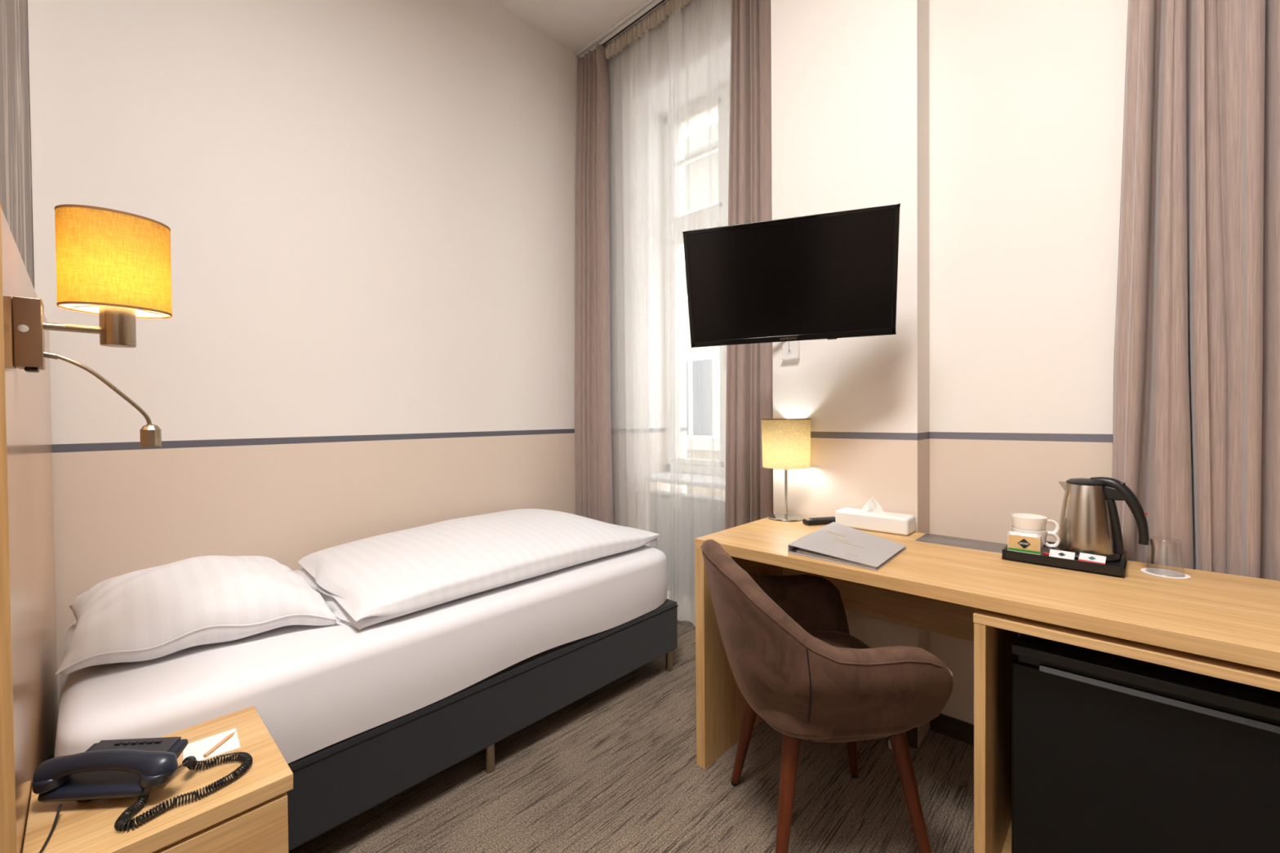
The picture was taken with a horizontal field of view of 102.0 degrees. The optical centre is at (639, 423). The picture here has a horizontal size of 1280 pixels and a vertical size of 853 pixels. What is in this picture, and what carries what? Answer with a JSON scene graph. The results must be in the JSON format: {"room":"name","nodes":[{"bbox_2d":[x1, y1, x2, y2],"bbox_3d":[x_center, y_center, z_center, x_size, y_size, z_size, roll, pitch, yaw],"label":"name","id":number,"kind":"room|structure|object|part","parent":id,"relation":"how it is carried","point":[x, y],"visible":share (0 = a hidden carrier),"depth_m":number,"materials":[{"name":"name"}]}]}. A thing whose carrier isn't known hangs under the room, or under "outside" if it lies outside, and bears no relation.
{"room":"hotel room","nodes":[
{"label":"hotel room","id":0,"kind":"room"},
{"bbox_2d":[27,0,579,712],"bbox_3d":[-1.008,-0.597,2.724,0.120,3.442,3.085,0,1,43],"label":"wall","id":1,"kind":"structure","parent":0,"point":[368,206],"depth_m":2.20,"materials":[{"name":"paint"}]},
{"bbox_2d":[576,0,653,56],"bbox_3d":[0.136,-2.321,2.773,1.466,0.011,0.018,0,1,43],"label":"trim","id":2,"kind":"structure","parent":1,"relation":"attached to","point":[646,2],"depth_m":3.04,"materials":[{"name":"white plastic"}]},
{"bbox_2d":[493,0,647,56],"bbox_3d":[0.177,-2.357,0.472,4.920,0.120,3.810,0,1,43],"label":"ceiling","id":3,"kind":"structure","parent":0,"point":[574,24],"depth_m":2.96,"materials":[{"name":"paint"}]},
{"bbox_2d":[579,0,668,57],"bbox_3d":[0.170,-2.312,2.806,1.455,0.030,0.064,0,1,43],"label":"rail","id":4,"kind":"object","parent":3,"relation":"attached to","point":[655,4],"visible":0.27,"depth_m":3.00,"materials":[{"name":"white plastic"}]},
{"bbox_2d":[574,44,613,524],"bbox_3d":[-0.276,-0.601,3.188,0.129,3.385,0.312,-1,1,-44],"label":"curtain","id":5,"kind":"object","parent":4,"relation":"hanging from","point":[593,416],"visible":0.79,"depth_m":3.17,"materials":[{"name":"brown fabric"}]},
{"bbox_2d":[605,0,731,626],"bbox_3d":[0.171,-0.607,2.849,1.032,3.370,0.051,0,1,43],"label":"sheer curtain","id":6,"kind":"object","parent":4,"relation":"hanging from","point":[682,87],"visible":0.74,"depth_m":2.88,"materials":[{"name":"white fabric"}]},
{"bbox_2d":[724,0,773,529],"bbox_3d":[0.555,-0.597,2.435,0.352,3.385,0.112,0,1,43],"label":"curtain","id":7,"kind":"object","parent":4,"relation":"hanging from","point":[748,491],"visible":0.52,"depth_m":2.44,"materials":[{"name":"brown fabric"}]},
{"bbox_3d":[1.928,-2.302,0.935,1.800,0.029,0.030,0,1,43],"label":"rail","id":8,"kind":"object","parent":3,"relation":"attached to","visible":0},
{"bbox_2d":[1112,0,1279,581],"bbox_3d":[1.648,-0.590,1.226,0.790,3.385,0.125,0,1,43],"label":"curtain","id":9,"kind":"object","parent":8,"relation":"hanging from","point":[1196,431],"visible":0.6,"depth_m":1.37,"materials":[{"name":"fabric"}]},
{"bbox_2d":[288,592,973,852],"bbox_3d":[0.328,1.201,0.723,4.820,0.120,4.070,0,1,43],"label":"floor","id":10,"kind":"structure","parent":0,"point":[615,769],"depth_m":1.58,"materials":[{"name":"carpet"}]},
{"bbox_2d":[22,706,293,852],"bbox_3d":[-0.877,0.900,0.962,0.336,0.496,0.330,0,1,43],"label":"nightstand","id":11,"kind":"object","parent":10,"relation":"on","point":[249,814],"visible":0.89,"depth_m":0.90,"materials":[{"name":"brown wood"}]},
{"bbox_2d":[31,736,253,852],"bbox_3d":[-0.893,0.841,0.915,0.259,0.556,0.294,0,1,29],"label":"telephone","id":12,"kind":"object","parent":11,"relation":"on","point":[108,769],"visible":1,"depth_m":0.88,"materials":[{"name":"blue plastic"}]},
{"bbox_2d":[31,774,71,794],"bbox_3d":[-1.003,0.608,0.884,0.045,0.024,0.045,-1,1,-4],"label":"ear cup","id":13,"kind":"object","parent":12,"relation":"on","point":[41,784],"depth_m":0.87,"materials":[{"name":"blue plastic"}]},
{"bbox_3d":[-0.931,0.596,0.949,0.140,0.013,0.047,-1,1,-4],"label":"key panel","id":14,"kind":"part","parent":12,"relation":"part of","materials":[{"name":"black plastic"}]},
{"bbox_2d":[139,774,173,788],"bbox_3d":[-0.832,0.606,0.895,0.045,0.024,0.045,-1,1,-4],"label":"ear cup","id":15,"kind":"object","parent":12,"relation":"on","point":[146,781],"depth_m":0.88,"materials":[{"name":"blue plastic"}]},
{"bbox_3d":[-0.805,0.627,0.924,0.121,0.051,0.187,0,1,43],"label":"coiled cord","id":16,"kind":"part","parent":12,"relation":"part of","materials":[{"name":"black plastic"}]},
{"bbox_2d":[182,728,240,760],"bbox_3d":[-0.862,0.650,1.043,0.085,0.001,0.088,-1,1,-43],"label":"note card","id":17,"kind":"object","parent":11,"relation":"on","point":[197,748],"visible":0.86,"depth_m":1.04,"materials":[{"name":"white paper"}]},
{"bbox_2d":[203,732,235,757],"bbox_3d":[-0.846,0.646,1.047,0.006,0.006,0.079,0,1,-1],"label":"pencil","id":18,"kind":"object","parent":17,"relation":"on","point":[229,735],"visible":1,"depth_m":1.04,"materials":[{"name":"brown wood"}]},
{"bbox_3d":[-0.762,0.799,0.848,0.009,0.218,0.317,0,1,43],"label":"drawer","id":19,"kind":"part","parent":11,"relation":"part of","materials":[{"name":"brown wood"}]},
{"bbox_2d":[54,545,678,851],"bbox_3d":[-0.829,0.856,2.005,0.991,0.554,1.883,0,1,43],"label":"bed","id":20,"kind":"object","parent":10,"relation":"on","point":[358,718],"visible":0.53,"depth_m":1.46,"materials":[{"name":"grey fabric"}]},
{"bbox_2d":[55,555,340,675],"bbox_3d":[-1.280,0.497,1.518,0.623,0.187,0.565,0,1,43],"label":"pillow","id":21,"kind":"object","parent":20,"relation":"on","point":[155,612],"visible":1,"depth_m":1.37,"materials":[{"name":"fabric"}]},
{"bbox_2d":[297,508,662,629],"bbox_3d":[-0.681,0.500,2.228,0.957,0.146,1.347,0,1,43],"label":"duvet","id":22,"kind":"object","parent":20,"relation":"on","point":[369,581],"visible":1,"depth_m":1.88,"materials":[{"name":"fabric"}]},
{"bbox_3d":[-0.491,1.085,1.695,0.031,0.100,0.031,0,1,43],"label":"leg","id":23,"kind":"part","parent":20,"relation":"part of","materials":[{"name":"silver metal"}]},
{"bbox_3d":[0.132,1.070,2.358,0.031,0.100,0.031,0,1,43],"label":"leg","id":24,"kind":"part","parent":20,"relation":"part of","materials":[{"name":"silver metal"}]},
{"bbox_2d":[649,490,687,599],"bbox_3d":[0.389,0.762,2.889,0.860,0.697,0.095,0,1,43],"label":"radiator","id":25,"kind":"object","parent":10,"relation":"on","point":[665,495],"visible":0.13,"depth_m":3.06,"materials":[{"name":"white metal"}]},
{"bbox_2d":[649,490,686,498],"bbox_3d":[0.386,0.420,2.885,0.860,0.012,0.095,0,1,43],"label":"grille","id":26,"kind":"object","parent":25,"relation":"attached to","point":[665,495],"depth_m":3.06,"materials":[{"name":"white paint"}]},
{"bbox_2d":[700,539,953,852],"bbox_3d":[0.444,0.731,1.435,0.531,0.802,0.597,-1,1,-5],"label":"armchair","id":27,"kind":"object","parent":10,"relation":"on","point":[797,664],"visible":1,"depth_m":1.22,"materials":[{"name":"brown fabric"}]},
{"bbox_3d":[0.331,0.943,1.591,0.114,0.354,0.041,0,1,40],"label":"leg","id":28,"kind":"part","parent":27,"relation":"part of","materials":[{"name":"brown wood"}]},
{"bbox_3d":[0.357,0.948,1.269,0.041,0.354,0.114,0,1,40],"label":"leg","id":29,"kind":"part","parent":27,"relation":"part of","materials":[{"name":"brown wood"}]},
{"bbox_3d":[0.490,0.696,1.439,0.410,0.097,0.450,-1,1,-5],"label":"seat","id":30,"kind":"part","parent":27,"relation":"part of","materials":[{"name":"brown fabric"}]},
{"bbox_3d":[0.652,0.940,1.617,0.041,0.354,0.114,0,1,40],"label":"leg","id":31,"kind":"part","parent":27,"relation":"part of","materials":[{"name":"brown wood"}]},
{"bbox_3d":[0.678,0.944,1.296,0.114,0.354,0.041,0,1,40],"label":"leg","id":32,"kind":"part","parent":27,"relation":"part of","materials":[{"name":"brown wood"}]},
{"bbox_2d":[888,739,892,749],"bbox_3d":[0.891,1.107,1.797,0.040,0.030,0.060,0,1,43],"label":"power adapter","id":33,"kind":"object","parent":10,"relation":"on","point":[889,742],"visible":0.2,"depth_m":1.79,"materials":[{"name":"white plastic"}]},
{"bbox_2d":[694,517,1279,768],"bbox_3d":[1.144,0.752,1.200,2.100,0.751,0.573,0,1,43],"label":"desk","id":34,"kind":"object","parent":10,"relation":"on","point":[937,584],"visible":0.52,"depth_m":1.29,"materials":[{"name":"brown wood"}]},
{"bbox_3d":[0.389,0.766,1.903,0.035,0.716,0.562,0,1,43],"label":"panel leg","id":35,"kind":"part","parent":34,"relation":"part of","materials":[{"name":"brown wood"}]},
{"bbox_2d":[760,417,811,521],"bbox_3d":[0.571,0.176,2.027,0.188,0.389,0.188,0,1,43],"label":"desk lamp","id":36,"kind":"object","parent":34,"relation":"on","point":[785,442],"visible":0.99,"depth_m":1.95,"materials":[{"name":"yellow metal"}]},
{"bbox_3d":[0.570,0.076,2.026,0.187,0.188,0.187,0,1,43],"label":"lamp shade","id":37,"kind":"part","parent":36,"relation":"part of","materials":[{"name":"fabric"}]},
{"bbox_3d":[0.569,-0.017,2.025,0.188,0.004,0.188,0,1,43],"label":"shade trim","id":38,"kind":"part","parent":36,"relation":"part of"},
{"bbox_2d":[802,516,835,525],"bbox_3d":[0.675,0.361,1.919,0.144,0.020,0.042,-1,1,-13],"label":"remote control","id":39,"kind":"object","parent":34,"relation":"on","point":[817,521],"visible":0.89,"depth_m":1.90,"materials":[{"name":"black plastic"}]},
{"bbox_2d":[787,521,906,570],"bbox_3d":[0.646,0.363,1.583,0.286,0.025,0.410,0,1,43],"label":"folder","id":40,"kind":"object","parent":34,"relation":"on","point":[834,542],"visible":1,"depth_m":1.51,"materials":[{"name":"white paper"}]},
{"bbox_2d":[826,531,845,537],"bbox_3d":[0.626,0.353,1.656,0.014,0.004,0.075,-1,1,-29],"label":"print","id":41,"kind":"object","parent":40,"relation":"on","point":[836,534],"depth_m":1.65,"materials":[{"name":"gold metal"}]},
{"bbox_2d":[833,539,862,548],"bbox_3d":[0.618,0.359,1.546,0.008,0.006,0.104,-1,1,-33],"label":"print","id":42,"kind":"object","parent":40,"relation":"on","point":[841,542],"depth_m":1.54,"materials":[{"name":"gold metal"}]},
{"bbox_2d":[835,497,915,535],"bbox_3d":[0.822,0.314,1.821,0.244,0.113,0.092,0,1,43],"label":"tissue box","id":43,"kind":"object","parent":34,"relation":"on","point":[872,517],"visible":0.99,"depth_m":1.79,"materials":[{"name":"white plastic"}]},
{"bbox_3d":[1.305,0.546,1.381,2.014,0.276,0.018,0,1,43],"label":"modesty panel","id":44,"kind":"part","parent":34,"relation":"part of","materials":[{"name":"brown wood"}]},
{"bbox_2d":[1001,541,1127,577],"bbox_3d":[1.157,0.361,1.417,0.250,0.026,0.207,0,1,44],"label":"serving tray","id":45,"kind":"object","parent":34,"relation":"on","point":[1118,568],"visible":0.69,"depth_m":1.34,"materials":[{"name":"black plastic"}]},
{"bbox_2d":[1007,531,1040,555],"bbox_3d":[1.050,0.328,1.418,0.072,0.058,0.021,0,1,43],"label":"box","id":46,"kind":"object","parent":45,"relation":"on","point":[1028,543],"visible":0.99,"depth_m":1.41,"materials":[{"name":"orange cardboard"}]},
{"bbox_2d":[1010,525,1060,551],"bbox_3d":[1.091,0.325,1.444,0.096,0.066,0.082,0,1,2],"label":"cup","id":47,"kind":"object","parent":45,"relation":"on","point":[1043,535],"visible":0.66,"depth_m":1.41,"materials":[{"name":"white ceramic"}]},
{"bbox_2d":[1010,513,1059,533],"bbox_3d":[1.090,0.291,1.446,0.096,0.066,0.083,-1,1,-4],"label":"cup","id":48,"kind":"object","parent":47,"relation":"on","point":[1026,522],"visible":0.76,"depth_m":1.42,"materials":[{"name":"white ceramic"}]},
{"bbox_2d":[1010,513,1047,531],"bbox_3d":[1.083,0.291,1.446,0.082,0.066,0.082,0,1,31],"label":"bowl","id":49,"kind":"object","parent":48,"relation":"on","point":[1026,522],"depth_m":1.42,"materials":[{"name":"white ceramic"}]},
{"bbox_3d":[1.126,0.284,1.419,0.035,0.042,0.008,0,1,31],"label":"handle","id":50,"kind":"part","parent":48,"relation":"part of","materials":[{"name":"white ceramic"}]},
{"bbox_3d":[1.123,0.318,1.414,0.035,0.042,0.008,0,1,37],"label":"handle","id":51,"kind":"part","parent":47,"relation":"part of","materials":[{"name":"white ceramic"}]},
{"bbox_2d":[1048,549,1075,559],"bbox_3d":[1.110,0.347,1.365,0.021,0.019,0.052,-1,1,-43],"label":"sachet","id":52,"kind":"object","parent":45,"relation":"on","point":[1053,553],"visible":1,"depth_m":1.36,"materials":[{"name":"white paper"}]},
{"bbox_2d":[1077,552,1106,564],"bbox_3d":[1.156,0.347,1.326,0.022,0.019,0.052,-1,1,-39],"label":"sachet","id":53,"kind":"object","parent":45,"relation":"on","point":[1082,557],"visible":0.98,"depth_m":1.32,"materials":[{"name":"white paper"}]},
{"bbox_2d":[1053,476,1149,562],"bbox_3d":[1.211,0.250,1.387,0.140,0.216,0.175,-1,1,-7],"label":"electric kettle","id":54,"kind":"object","parent":45,"relation":"on","point":[1090,522],"visible":0.97,"depth_m":1.36,"materials":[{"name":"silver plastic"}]},
{"bbox_3d":[1.178,0.184,1.442,0.035,0.045,0.024,-1,1,-39],"label":"spout","id":55,"kind":"part","parent":54,"relation":"part of","materials":[{"name":"silver metal"}]},
{"bbox_3d":[1.208,0.156,1.404,0.085,0.014,0.085,-1,1,-39],"label":"lid","id":56,"kind":"part","parent":54,"relation":"part of","materials":[{"name":"black plastic"}]},
{"bbox_3d":[1.250,0.225,1.353,0.026,0.165,0.114,-1,1,-39],"label":"handle","id":57,"kind":"part","parent":54,"relation":"part of","materials":[{"name":"black plastic"}]},
{"bbox_2d":[1149,538,1155,564],"bbox_3d":[1.364,0.490,1.382,0.011,0.367,0.030,0,1,43],"label":"cable","id":58,"kind":"object","parent":34,"relation":"hanging from","point":[1153,548],"visible":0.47,"depth_m":1.38,"materials":[{"name":"black plastic"}]},
{"bbox_2d":[1140,568,1190,578],"bbox_3d":[1.308,0.374,1.292,0.088,0.001,0.088,0,1,43],"label":"coaster","id":59,"kind":"object","parent":34,"relation":"on","point":[1153,571],"visible":1,"depth_m":1.29,"materials":[{"name":"white paper"}]},
{"bbox_2d":[973,608,1279,852],"bbox_3d":[1.147,0.777,1.139,0.622,0.702,0.488,0,1,43],"label":"base cabinet","id":60,"kind":"object","parent":10,"relation":"on","point":[994,633],"visible":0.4,"depth_m":1.17,"materials":[{"name":"brown wood"}]},
{"bbox_3d":[0.930,0.786,1.343,0.022,0.682,0.488,0,1,43],"label":"panel","id":61,"kind":"part","parent":60,"relation":"part of","materials":[{"name":"brown wood"}]},
{"bbox_3d":[1.151,1.098,1.144,0.576,0.020,0.486,0,1,43],"label":"panel","id":62,"kind":"part","parent":60,"relation":"part of","materials":[{"name":"brown wood"}]},
{"bbox_3d":[1.145,0.436,1.134,0.622,0.020,0.488,0,1,43],"label":"panel","id":63,"kind":"part","parent":60,"relation":"part of","materials":[{"name":"brown wood"}]},
{"bbox_2d":[1011,633,1279,852],"bbox_3d":[1.181,0.793,1.189,0.480,0.589,0.470,0,1,43],"label":"mini fridge","id":64,"kind":"object","parent":60,"relation":"in","point":[1111,753],"visible":0.96,"depth_m":1.05,"materials":[{"name":"black plastic"}]},
{"bbox_3d":[1.036,0.523,1.033,0.480,0.043,0.052,0,1,43],"label":"handle rail","id":65,"kind":"part","parent":64,"relation":"part of","materials":[{"name":"black plastic"}]},
{"bbox_2d":[636,10,686,593],"bbox_3d":[0.401,-0.613,3.064,1.470,3.442,0.500,0,1,43],"label":"wall window","id":66,"kind":"structure","parent":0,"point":[664,486],"depth_m":3.33,"materials":[{"name":"paint"}]},
{"bbox_2d":[637,151,703,485],"bbox_3d":[0.424,-0.808,2.918,0.966,2.292,0.385,0,1,43],"label":"window","id":67,"kind":"structure","parent":66,"relation":"attached to","point":[664,475],"depth_m":3.32,"materials":[{"name":"beige paint"}]},
{"bbox_3d":[0.415,0.326,2.914,0.958,0.025,0.330,0,1,43],"label":"sill","id":68,"kind":"part","parent":67,"relation":"part of","materials":[{"name":"white paint"}]},
{"bbox_3d":[0.525,-0.822,3.026,0.966,2.268,0.090,0,1,43],"label":"frame","id":69,"kind":"part","parent":67,"relation":"part of","materials":[{"name":"beige paint"}]},
{"bbox_3d":[0.359,-0.451,3.186,0.414,1.421,0.045,0,1,43],"label":"sash","id":70,"kind":"part","parent":67,"relation":"part of","materials":[{"name":"beige paint"}]},
{"bbox_3d":[0.349,-1.581,3.171,0.414,0.651,0.045,0,1,43],"label":"sash","id":71,"kind":"part","parent":67,"relation":"part of","materials":[{"name":"beige paint"}]},
{"bbox_2d":[770,0,929,746],"bbox_3d":[1.027,-0.607,2.257,0.548,3.442,0.820,0,1,43],"label":"wall pier","id":72,"kind":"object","parent":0,"point":[850,78],"visible":0.33,"depth_m":1.90,"materials":[{"name":"paint"}]},
{"bbox_2d":[779,340,799,359],"bbox_3d":[0.552,-0.344,1.915,0.216,0.176,0.386,-1,1,-9],"label":"television mount","id":73,"kind":"object","parent":72,"relation":"attached to","point":[790,349],"visible":0.36,"depth_m":2.08,"materials":[{"name":"white plastic"}]},
{"bbox_2d":[682,203,900,347],"bbox_3d":[0.471,-0.452,1.660,0.651,0.383,0.143,0,1,15],"label":"television","id":74,"kind":"object","parent":73,"relation":"attached to","point":[832,275],"visible":1,"depth_m":1.64,"materials":[{"name":"black plastic"}]},
{"bbox_2d":[888,727,917,748],"bbox_3d":[0.756,1.085,1.976,0.548,0.070,0.012,0,1,43],"label":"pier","id":75,"kind":"object","parent":72,"relation":"attached to","point":[911,735],"visible":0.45,"depth_m":1.79,"materials":[{"name":"brown wood"}]},
{"bbox_2d":[928,0,1128,724],"bbox_3d":[2.256,-0.603,1.206,2.682,3.442,0.670,0,1,43],"label":"wall","id":76,"kind":"structure","parent":0,"point":[1027,97],"depth_m":1.70,"materials":[{"name":"paint"}]},
{"bbox_2d":[929,713,973,746],"bbox_3d":[2.038,1.088,0.979,2.679,0.070,0.012,0,1,43],"label":"baseboard","id":77,"kind":"structure","parent":76,"relation":"attached to","point":[957,729],"depth_m":1.84,"materials":[{"name":"brown wood"}]},
{"bbox_3d":[-1.469,-0.571,1.124,1.400,3.442,0.120,0,1,43],"label":"wall","id":78,"kind":"structure","parent":0,"visible":0},
{"bbox_2d":[0,0,34,288],"bbox_3d":[-1.282,-1.250,1.026,1.558,1.840,0.014,0,1,43],"label":"wall picture","id":79,"kind":"object","parent":78,"relation":"attached to","point":[15,163],"visible":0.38,"depth_m":1.24},
{"bbox_2d":[0,202,57,852],"bbox_3d":[-1.402,0.418,1.191,1.362,1.462,0.038,0,1,43],"label":"headboard","id":80,"kind":"object","parent":78,"relation":"attached to","point":[28,693],"visible":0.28,"depth_m":0.88,"materials":[{"name":"glossy beige lacquer"},{"name":"oak wood"}]},
{"bbox_2d":[12,204,172,447],"bbox_3d":[-0.961,-0.161,0.922,0.125,0.412,0.193,0,1,43],"label":"wall lamp","id":81,"kind":"object","parent":80,"relation":"attached to","point":[114,265],"visible":1,"depth_m":0.89,"materials":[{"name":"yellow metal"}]},
{"bbox_2d":[24,367,39,372],"bbox_3d":[-1.014,-0.089,0.865,0.040,0.006,0.015,0,1,43],"label":"rocker switch","id":82,"kind":"object","parent":81,"relation":"attached to","point":[27,369],"depth_m":0.85,"materials":[{"name":"black plastic"}]},
{"bbox_3d":[-0.981,-0.165,0.901,0.013,0.013,0.073,0,1,43],"label":"arm","id":83,"kind":"part","parent":81,"relation":"part of","materials":[{"name":"silver metal"}]},
{"bbox_3d":[-0.955,-0.057,0.919,0.011,0.128,0.132,0,1,43],"label":"flexible arm","id":84,"kind":"part","parent":81,"relation":"part of","materials":[{"name":"silver metal"}]},
{"bbox_3d":[-0.946,-0.366,0.936,0.125,0.004,0.147,0,1,43],"label":"shade trim","id":85,"kind":"part","parent":81,"relation":"part of","materials":[{"name":"yellow fabric"}]},
{"bbox_3d":[-0.946,-0.285,0.937,0.124,0.162,0.146,0,1,43],"label":"lamp shade","id":86,"kind":"part","parent":81,"relation":"part of","materials":[{"name":"yellow fabric"}]},
{"bbox_3d":[-0.945,-0.204,0.939,0.125,0.004,0.147,0,1,43],"label":"shade trim","id":87,"kind":"part","parent":81,"relation":"part of","materials":[{"name":"yellow fabric"}]},
{"label":"outside","id":88,"kind":"structure","parent":0,"visible":0},
{"bbox_2d":[691,132,702,458],"bbox_3d":[1.881,-0.034,8.931,16.000,10.100,0.900,0,1,43],"label":"building","id":89,"kind":"structure","parent":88,"point":[694,164],"depth_m":9.41,"materials":[{"name":"paint"}]},
{"bbox_3d":[1.862,-2.309,8.900,16.000,5.550,0.900,0,1,43],"label":"cornice","id":90,"kind":"part","parent":89,"relation":"part of","materials":[{"name":"paint"}]},
{"bbox_3d":[0.926,-0.464,9.519,0.960,1.360,0.014,0,1,43],"label":"pane","id":91,"kind":"part","parent":89,"relation":"part of","materials":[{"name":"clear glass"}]}
]}

